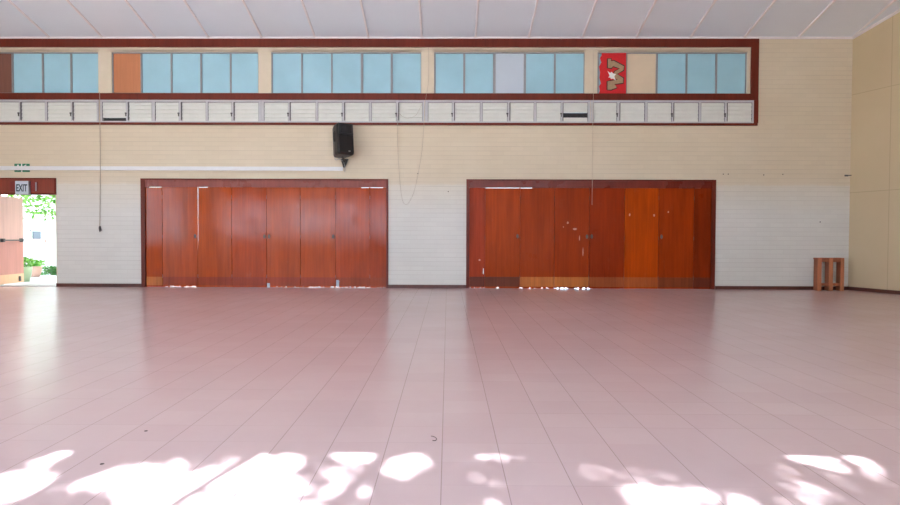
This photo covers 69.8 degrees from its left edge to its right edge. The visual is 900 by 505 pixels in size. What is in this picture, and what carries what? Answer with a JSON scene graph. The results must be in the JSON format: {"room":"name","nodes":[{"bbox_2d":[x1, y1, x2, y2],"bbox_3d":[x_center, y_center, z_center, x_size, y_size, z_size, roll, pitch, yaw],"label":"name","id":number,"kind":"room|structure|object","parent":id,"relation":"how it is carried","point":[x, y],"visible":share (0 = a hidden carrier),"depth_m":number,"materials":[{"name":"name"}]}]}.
{"room":"event hall","nodes":[
{"label":"event hall","id":0,"kind":"room"},
{"bbox_2d":[0,39,852,285],"bbox_3d":[-1.220,-2.026,14.677,20.994,5.655,0.220,0,1,1],"label":"wall","id":1,"kind":"structure","parent":0,"point":[771,226],"depth_m":14.54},
{"bbox_2d":[14,164,29,171],"bbox_3d":[-9.723,-1.923,14.654,0.348,0.186,0.010,0,1,1],"label":"exit sign","id":2,"kind":"object","parent":1,"relation":"attached to","point":[14,164],"visible":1,"depth_m":14.65,"materials":[{"name":"green plastic"}]},
{"bbox_2d":[0,178,57,286],"bbox_3d":[-9.653,-0.470,15.120,1.414,2.470,0.910,0,1,1],"label":"door","id":3,"kind":"structure","parent":1,"relation":"in","point":[11,208],"depth_m":15.02,"materials":[{"name":"brown wood"}]},
{"bbox_2d":[10,181,37,194],"bbox_3d":[-9.676,-1.466,14.609,0.632,0.309,0.095,0,1,1],"label":"exit sign","id":4,"kind":"object","parent":3,"relation":"attached to","point":[19,187],"visible":1,"depth_m":14.57,"materials":[{"name":"white plastic"}]},
{"bbox_2d":[0,100,98,121],"bbox_3d":[-9.472,-3.200,14.616,3.047,0.516,0.095,0,1,1],"label":"window","id":5,"kind":"structure","parent":1,"relation":"in","point":[10,110],"depth_m":14.61,"materials":[{"name":"glass"}]},
{"bbox_2d":[0,50,99,92],"bbox_3d":[-9.612,-4.090,14.622,3.411,0.960,0.063,0,1,1],"label":"window","id":6,"kind":"structure","parent":1,"relation":"in","point":[72,71],"depth_m":14.63,"materials":[{"name":"blue glass"}]},
{"bbox_2d":[56,283,140,286],"bbox_3d":[-8.000,0.743,14.697,1.938,0.075,0.025,0,1,1],"label":"baseboard","id":7,"kind":"structure","parent":1,"relation":"attached to","point":[57,284],"depth_m":14.69,"materials":[{"name":"brown wood"}]},
{"bbox_2d":[99,92,101,231],"bbox_3d":[-7.923,-2.042,14.583,0.072,3.153,0.057,0,1,1],"label":"pull cord","id":8,"kind":"object","parent":1,"relation":"hanging from","point":[100,229],"visible":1,"depth_m":14.56,"materials":[{"name":"grey fabric"}]},
{"bbox_2d":[98,51,110,92],"bbox_3d":[-7.797,-4.069,14.579,0.290,0.942,0.019,0,1,1],"label":"trim","id":9,"kind":"structure","parent":1,"relation":"attached to","point":[104,57],"depth_m":14.57,"materials":[{"name":"beige paint"}]},
{"bbox_2d":[0,166,342,170],"bbox_3d":[-6.956,-1.904,14.600,9.086,0.090,0.039,0,1,1],"label":"cable trunking","id":10,"kind":"object","parent":1,"relation":"attached to","point":[155,168],"visible":1,"depth_m":14.57,"materials":[{"name":"white plastic"}]},
{"bbox_2d":[100,100,260,121],"bbox_3d":[-6.087,-3.188,14.581,3.655,0.516,0.095,0,1,1],"label":"window","id":11,"kind":"structure","parent":1,"relation":"in","point":[110,110],"depth_m":14.58,"materials":[{"name":"glass"}]},
{"bbox_2d":[111,50,258,92],"bbox_3d":[-5.982,-4.077,14.584,3.410,0.960,0.063,0,1,1],"label":"window","id":12,"kind":"structure","parent":1,"relation":"in","point":[215,71],"depth_m":14.60,"materials":[{"name":"blue glass"}]},
{"bbox_2d":[140,178,387,287],"bbox_3d":[-4.206,-0.433,14.721,5.619,2.477,0.236,0,1,1],"label":"door","id":13,"kind":"structure","parent":1,"relation":"in","point":[326,233],"depth_m":14.65,"materials":[{"name":"brown wood"}]},
{"bbox_2d":[258,51,270,92],"bbox_3d":[-4.174,-4.057,14.541,0.277,0.942,0.019,0,1,1],"label":"trim","id":14,"kind":"structure","parent":1,"relation":"attached to","point":[264,56],"depth_m":14.53,"materials":[{"name":"beige paint"}]},
{"bbox_2d":[261,100,423,122],"bbox_3d":[-2.413,-3.175,14.542,3.674,0.516,0.095,0,1,1],"label":"window","id":15,"kind":"structure","parent":1,"relation":"in","point":[313,111],"depth_m":14.54,"materials":[{"name":"glass"}]},
{"bbox_2d":[332,122,353,167],"bbox_3d":[-2.382,-2.310,14.219,0.442,1.007,0.714,0,2,-21],"label":"loudspeaker","id":16,"kind":"object","parent":1,"relation":"attached to","point":[343,143],"visible":1,"depth_m":13.98,"materials":[{"name":"black plastic"}]},
{"bbox_2d":[339,134,353,153],"bbox_3d":[-2.246,-2.347,13.972,0.358,0.418,0.079,-1,2,-35],"label":"grille","id":17,"kind":"object","parent":16,"relation":"attached to","point":[346,143],"depth_m":13.96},
{"bbox_2d":[269,50,422,92],"bbox_3d":[-2.337,-4.064,14.546,3.467,0.960,0.063,0,1,1],"label":"window","id":18,"kind":"structure","parent":1,"relation":"in","point":[341,71],"depth_m":14.56,"materials":[{"name":"blue glass"}]},
{"bbox_2d":[0,47,750,51],"bbox_3d":[-2.396,-4.566,14.511,18.229,0.089,0.017,0,1,1],"label":"trim","id":19,"kind":"structure","parent":1,"relation":"attached to","point":[716,49],"depth_m":14.49,"materials":[{"name":"beige paint"}]},
{"bbox_2d":[0,93,757,99],"bbox_3d":[-2.315,-3.507,14.515,18.398,0.143,0.050,0,1,1],"label":"trim","id":20,"kind":"structure","parent":1,"relation":"attached to","point":[3,96],"depth_m":14.48,"materials":[{"name":"brown wood"}]},
{"bbox_2d":[0,122,757,125],"bbox_3d":[-2.319,-2.898,14.536,18.394,0.054,0.040,0,1,1],"label":"trim","id":21,"kind":"structure","parent":1,"relation":"attached to","point":[1,123],"depth_m":14.51,"materials":[{"name":"brown wood"}]},
{"bbox_2d":[0,39,758,46],"bbox_3d":[-2.311,-4.702,14.485,18.398,0.185,0.050,0,1,1],"label":"trim","id":22,"kind":"structure","parent":1,"relation":"attached to","point":[3,42],"depth_m":14.45,"materials":[{"name":"brown wood"}]},
{"bbox_2d":[592,50,593,176],"bbox_3d":[3.197,-2.793,14.433,0.018,3.454,0.025,0,1,1],"label":"pull cord","id":23,"kind":"object","parent":22,"relation":"hanging from","point":[593,50],"visible":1,"depth_m":14.42,"materials":[{"name":"fabric"}]},
{"bbox_2d":[397,47,428,204],"bbox_3d":[-0.830,-2.835,14.494,0.704,3.510,0.066,0,1,1],"label":"pull cord","id":24,"kind":"object","parent":1,"relation":"hanging from","point":[428,47],"visible":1,"depth_m":14.49,"materials":[{"name":"grey fabric"}]},
{"bbox_2d":[0,37,852,38],"bbox_3d":[-1.262,-4.818,14.478,20.494,0.047,0.035,0,1,1],"label":"trim","id":25,"kind":"structure","parent":1,"relation":"attached to","point":[0,37],"depth_m":14.45,"materials":[{"name":"paint"}]},
{"bbox_2d":[388,285,465,287],"bbox_3d":[-0.517,0.769,14.618,1.768,0.075,0.025,0,1,1],"label":"baseboard","id":26,"kind":"structure","parent":1,"relation":"attached to","point":[389,286],"depth_m":14.61,"materials":[{"name":"brown wood"}]},
{"bbox_2d":[422,51,433,92],"bbox_3d":[-0.502,-4.044,14.503,0.276,0.942,0.019,0,1,1],"label":"trim","id":27,"kind":"structure","parent":1,"relation":"attached to","point":[427,56],"depth_m":14.49,"materials":[{"name":"beige paint"}]},
{"bbox_2d":[425,100,589,122],"bbox_3d":[1.290,-3.163,14.504,3.709,0.516,0.095,0,1,1],"label":"window","id":28,"kind":"structure","parent":1,"relation":"in","point":[436,111],"depth_m":14.50,"materials":[{"name":"glass"}]},
{"bbox_2d":[434,50,584,92],"bbox_3d":[1.330,-4.051,14.508,3.458,0.960,0.063,0,1,1],"label":"window","id":29,"kind":"structure","parent":1,"relation":"in","point":[458,71],"depth_m":14.52,"materials":[{"name":"blue glass"}]},
{"bbox_2d":[466,179,715,288],"bbox_3d":[3.170,-0.414,14.647,5.605,2.462,0.230,0,1,1],"label":"door","id":30,"kind":"structure","parent":1,"relation":"in","point":[523,233],"depth_m":14.57,"materials":[{"name":"brown wood"}]},
{"bbox_2d":[585,51,596,92],"bbox_3d":[3.161,-4.031,14.465,0.274,0.942,0.019,0,1,1],"label":"trim","id":31,"kind":"structure","parent":1,"relation":"attached to","point":[588,54],"depth_m":14.46,"materials":[{"name":"beige paint"}]},
{"bbox_2d":[596,50,747,93],"bbox_3d":[4.975,-4.039,14.469,3.424,0.960,0.063,0,1,1],"label":"window","id":32,"kind":"structure","parent":1,"relation":"in","point":[661,71],"depth_m":14.48,"materials":[{"name":"blue glass"}]},
{"bbox_2d":[599,53,625,92],"bbox_3d":[3.644,-4.016,14.455,0.609,0.907,0.015,0,1,1],"label":"banner","id":33,"kind":"object","parent":32,"relation":"attached to","point":[612,67],"visible":1,"depth_m":14.45,"materials":[{"name":"red fabric"}]},
{"bbox_2d":[590,100,753,122],"bbox_3d":[4.979,-3.150,14.465,3.642,0.516,0.095,0,1,1],"label":"window","id":34,"kind":"structure","parent":1,"relation":"in","point":[602,111],"depth_m":14.46,"materials":[{"name":"glass"}]},
{"bbox_2d":[747,51,750,93],"bbox_3d":[6.687,-4.019,14.428,0.070,0.942,0.019,0,1,1],"label":"trim","id":35,"kind":"structure","parent":1,"relation":"attached to","point":[749,52],"depth_m":14.42,"materials":[{"name":"beige paint"}]},
{"bbox_2d":[750,47,758,122],"bbox_3d":[6.805,-3.736,14.413,0.178,1.686,0.050,0,1,1],"label":"trim","id":36,"kind":"structure","parent":1,"relation":"attached to","point":[754,73],"depth_m":14.38,"materials":[{"name":"brown wood"}]},
{"bbox_2d":[715,286,848,289],"bbox_3d":[7.479,0.797,14.534,2.992,0.075,0.025,0,1,1],"label":"baseboard","id":37,"kind":"structure","parent":1,"relation":"attached to","point":[716,287],"depth_m":14.52,"materials":[{"name":"brown wood"}]},
{"bbox_2d":[0,286,899,504],"bbox_3d":[1.285,1.069,6.936,25.987,0.120,15.840,0,1,1],"label":"floor","id":38,"kind":"structure","parent":0,"point":[241,395],"depth_m":4.70,"materials":[{"name":"tile"}]},
{"bbox_2d":[813,258,843,290],"bbox_3d":[8.396,0.480,14.309,0.574,0.726,0.200,0,1,1],"label":"wooden stand","id":39,"kind":"object","parent":38,"relation":"on","point":[828,285],"visible":1,"depth_m":14.22,"materials":[{"name":"orange wood"}]},
{"bbox_2d":[0,0,899,36],"bbox_3d":[1.356,-5.649,6.744,26.487,2.307,16.400,0,1,1],"label":"ceiling","id":40,"kind":"structure","parent":0,"point":[57,18],"depth_m":13.74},
{"bbox_2d":[7,0,49,37],"bbox_3d":[-9.001,-5.772,10.492,0.050,2.088,8.082,0,1,0],"label":"trim","id":41,"kind":"structure","parent":40,"relation":"attached to","point":[9,1],"depth_m":13.81,"materials":[{"name":"paint"}]},
{"bbox_2d":[66,0,102,37],"bbox_3d":[-7.801,-5.767,10.479,0.050,2.088,8.082,0,1,0],"label":"trim","id":42,"kind":"structure","parent":40,"relation":"attached to","point":[68,1],"depth_m":13.78,"materials":[{"name":"paint"}]},
{"bbox_2d":[124,0,155,37],"bbox_3d":[-6.601,-5.763,10.466,0.050,2.088,8.082,0,1,0],"label":"trim","id":43,"kind":"structure","parent":40,"relation":"attached to","point":[126,1],"depth_m":13.77,"materials":[{"name":"paint"}]},
{"bbox_2d":[183,0,208,37],"bbox_3d":[-5.401,-5.759,10.454,0.050,2.088,8.082,0,1,0],"label":"trim","id":44,"kind":"structure","parent":40,"relation":"attached to","point":[185,1],"depth_m":13.76,"materials":[{"name":"paint"}]},
{"bbox_2d":[242,0,261,37],"bbox_3d":[-4.201,-5.755,10.441,0.050,2.088,8.082,0,1,0],"label":"trim","id":45,"kind":"structure","parent":40,"relation":"attached to","point":[243,1],"depth_m":13.77,"materials":[{"name":"paint"}]},
{"bbox_2d":[300,0,315,37],"bbox_3d":[-3.001,-5.751,10.429,0.050,2.088,8.082,0,1,0],"label":"trim","id":46,"kind":"structure","parent":40,"relation":"attached to","point":[302,2],"depth_m":13.73,"materials":[{"name":"paint"}]},
{"bbox_2d":[359,0,368,37],"bbox_3d":[-1.801,-5.747,10.416,0.050,2.088,8.082,0,1,0],"label":"trim","id":47,"kind":"structure","parent":40,"relation":"attached to","point":[361,4],"depth_m":13.72,"materials":[{"name":"paint"}]},
{"bbox_2d":[418,0,422,37],"bbox_3d":[-0.601,-5.742,10.404,0.050,2.088,8.082,0,1,0],"label":"trim","id":48,"kind":"structure","parent":40,"relation":"attached to","point":[419,1],"depth_m":13.73,"materials":[{"name":"paint"}]},
{"bbox_2d":[474,0,478,37],"bbox_3d":[0.599,-5.738,10.391,0.050,2.088,8.082,0,1,0],"label":"trim","id":49,"kind":"structure","parent":40,"relation":"attached to","point":[477,8],"depth_m":13.72,"materials":[{"name":"paint"}]},
{"bbox_2d":[528,0,538,37],"bbox_3d":[1.799,-5.734,10.379,0.050,2.088,8.082,0,1,0],"label":"trim","id":50,"kind":"structure","parent":40,"relation":"attached to","point":[536,3],"depth_m":13.69,"materials":[{"name":"paint"}]},
{"bbox_2d":[582,0,597,37],"bbox_3d":[2.999,-5.730,10.366,0.050,2.088,8.082,0,1,0],"label":"trim","id":51,"kind":"structure","parent":40,"relation":"attached to","point":[596,1],"depth_m":13.68,"materials":[{"name":"paint"}]},
{"bbox_2d":[636,0,656,37],"bbox_3d":[4.199,-5.726,10.353,0.050,2.088,8.082,0,1,0],"label":"trim","id":52,"kind":"structure","parent":40,"relation":"attached to","point":[655,1],"depth_m":13.66,"materials":[{"name":"paint"}]},
{"bbox_2d":[690,0,716,37],"bbox_3d":[5.399,-5.722,10.341,0.050,2.088,8.082,0,1,0],"label":"trim","id":53,"kind":"structure","parent":40,"relation":"attached to","point":[714,1],"depth_m":13.65,"materials":[{"name":"paint"}]},
{"bbox_2d":[744,0,776,37],"bbox_3d":[6.598,-5.718,10.328,0.050,2.088,8.082,0,1,0],"label":"trim","id":54,"kind":"structure","parent":40,"relation":"attached to","point":[773,1],"depth_m":13.65,"materials":[{"name":"paint"}]},
{"bbox_2d":[798,0,835,37],"bbox_3d":[7.798,-5.713,10.316,0.050,2.088,8.082,0,1,0],"label":"trim","id":55,"kind":"structure","parent":40,"relation":"attached to","point":[833,1],"depth_m":13.66,"materials":[{"name":"paint"}]},
{"bbox_2d":[848,12,899,290],"bbox_3d":[11.588,-2.817,6.740,0.200,7.725,16.252,0,2,-18],"label":"wall","id":56,"kind":"structure","parent":0,"point":[874,210],"depth_m":13.88,"materials":[{"name":"beige paint"}]},
{"bbox_2d":[848,287,899,293],"bbox_3d":[11.474,1.008,6.789,0.025,0.075,16.222,0,2,-18],"label":"baseboard","id":57,"kind":"structure","parent":56,"relation":"attached to","point":[849,288],"depth_m":13.90,"materials":[{"name":"brown wood"}]},
{"bbox_2d":[852,0,895,37],"bbox_3d":[8.998,-5.709,10.303,0.050,2.088,8.082,0,1,0],"label":"trim","id":58,"kind":"structure","parent":56,"relation":"attached to","point":[892,1],"depth_m":13.62,"materials":[{"name":"paint"}]},
{"bbox_2d":[853,9,899,38],"bbox_3d":[10.287,-5.699,10.295,0.047,2.112,8.554,0,2,-18],"label":"trim","id":59,"kind":"structure","parent":56,"relation":"attached to","point":[898,10],"depth_m":13.78,"materials":[{"name":"paint"}]},
{"label":"outside","id":60,"kind":"structure","parent":0,"visible":0},
{"bbox_3d":[-0.004,1.349,0.035,120.000,0.265,120.000,0,1,1],"label":"ground","id":61,"kind":"structure","parent":60,"visible":0},
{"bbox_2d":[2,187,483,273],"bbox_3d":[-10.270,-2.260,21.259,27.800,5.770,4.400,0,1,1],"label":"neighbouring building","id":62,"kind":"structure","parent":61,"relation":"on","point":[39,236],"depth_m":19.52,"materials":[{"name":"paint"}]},
{"bbox_2d":[3,274,584,287],"bbox_3d":[-4.823,0.751,17.197,34.000,0.019,4.560,0,1,1],"label":"terrace","id":63,"kind":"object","parent":61,"relation":"on","point":[46,279],"depth_m":16.50,"materials":[{"name":"white concrete"}]},
{"bbox_2d":[24,256,34,281],"bbox_3d":[-10.830,0.413,16.423,0.457,0.658,0.432,0,1,1],"label":"potted plant","id":64,"kind":"object","parent":63,"relation":"on","point":[27,268],"visible":0.59,"depth_m":16.39,"materials":[{"name":"green plant"}]},
{"bbox_2d":[6,195,55,221],"bbox_3d":[-10.413,-1.592,17.672,3.863,4.626,2.301,0,1,1],"label":"tree","id":65,"kind":"object","parent":63,"relation":"on","point":[38,197],"visible":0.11,"depth_m":17.45,"materials":[{"name":"green plant"}]},
{"bbox_2d":[27,259,44,276],"bbox_3d":[-11.799,0.436,18.340,0.499,0.508,0.509,0,2,-18],"label":"potted plant","id":66,"kind":"object","parent":63,"relation":"on","point":[37,266],"visible":0.8,"depth_m":18.26,"materials":[{"name":"green plant"}]},
{"bbox_2d":[41,265,56,274],"bbox_3d":[-11.874,0.537,19.141,1.289,0.325,0.564,0,1,1],"label":"shrub","id":67,"kind":"object","parent":63,"relation":"on","point":[52,270],"visible":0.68,"depth_m":19.06,"materials":[{"name":"green plant"}]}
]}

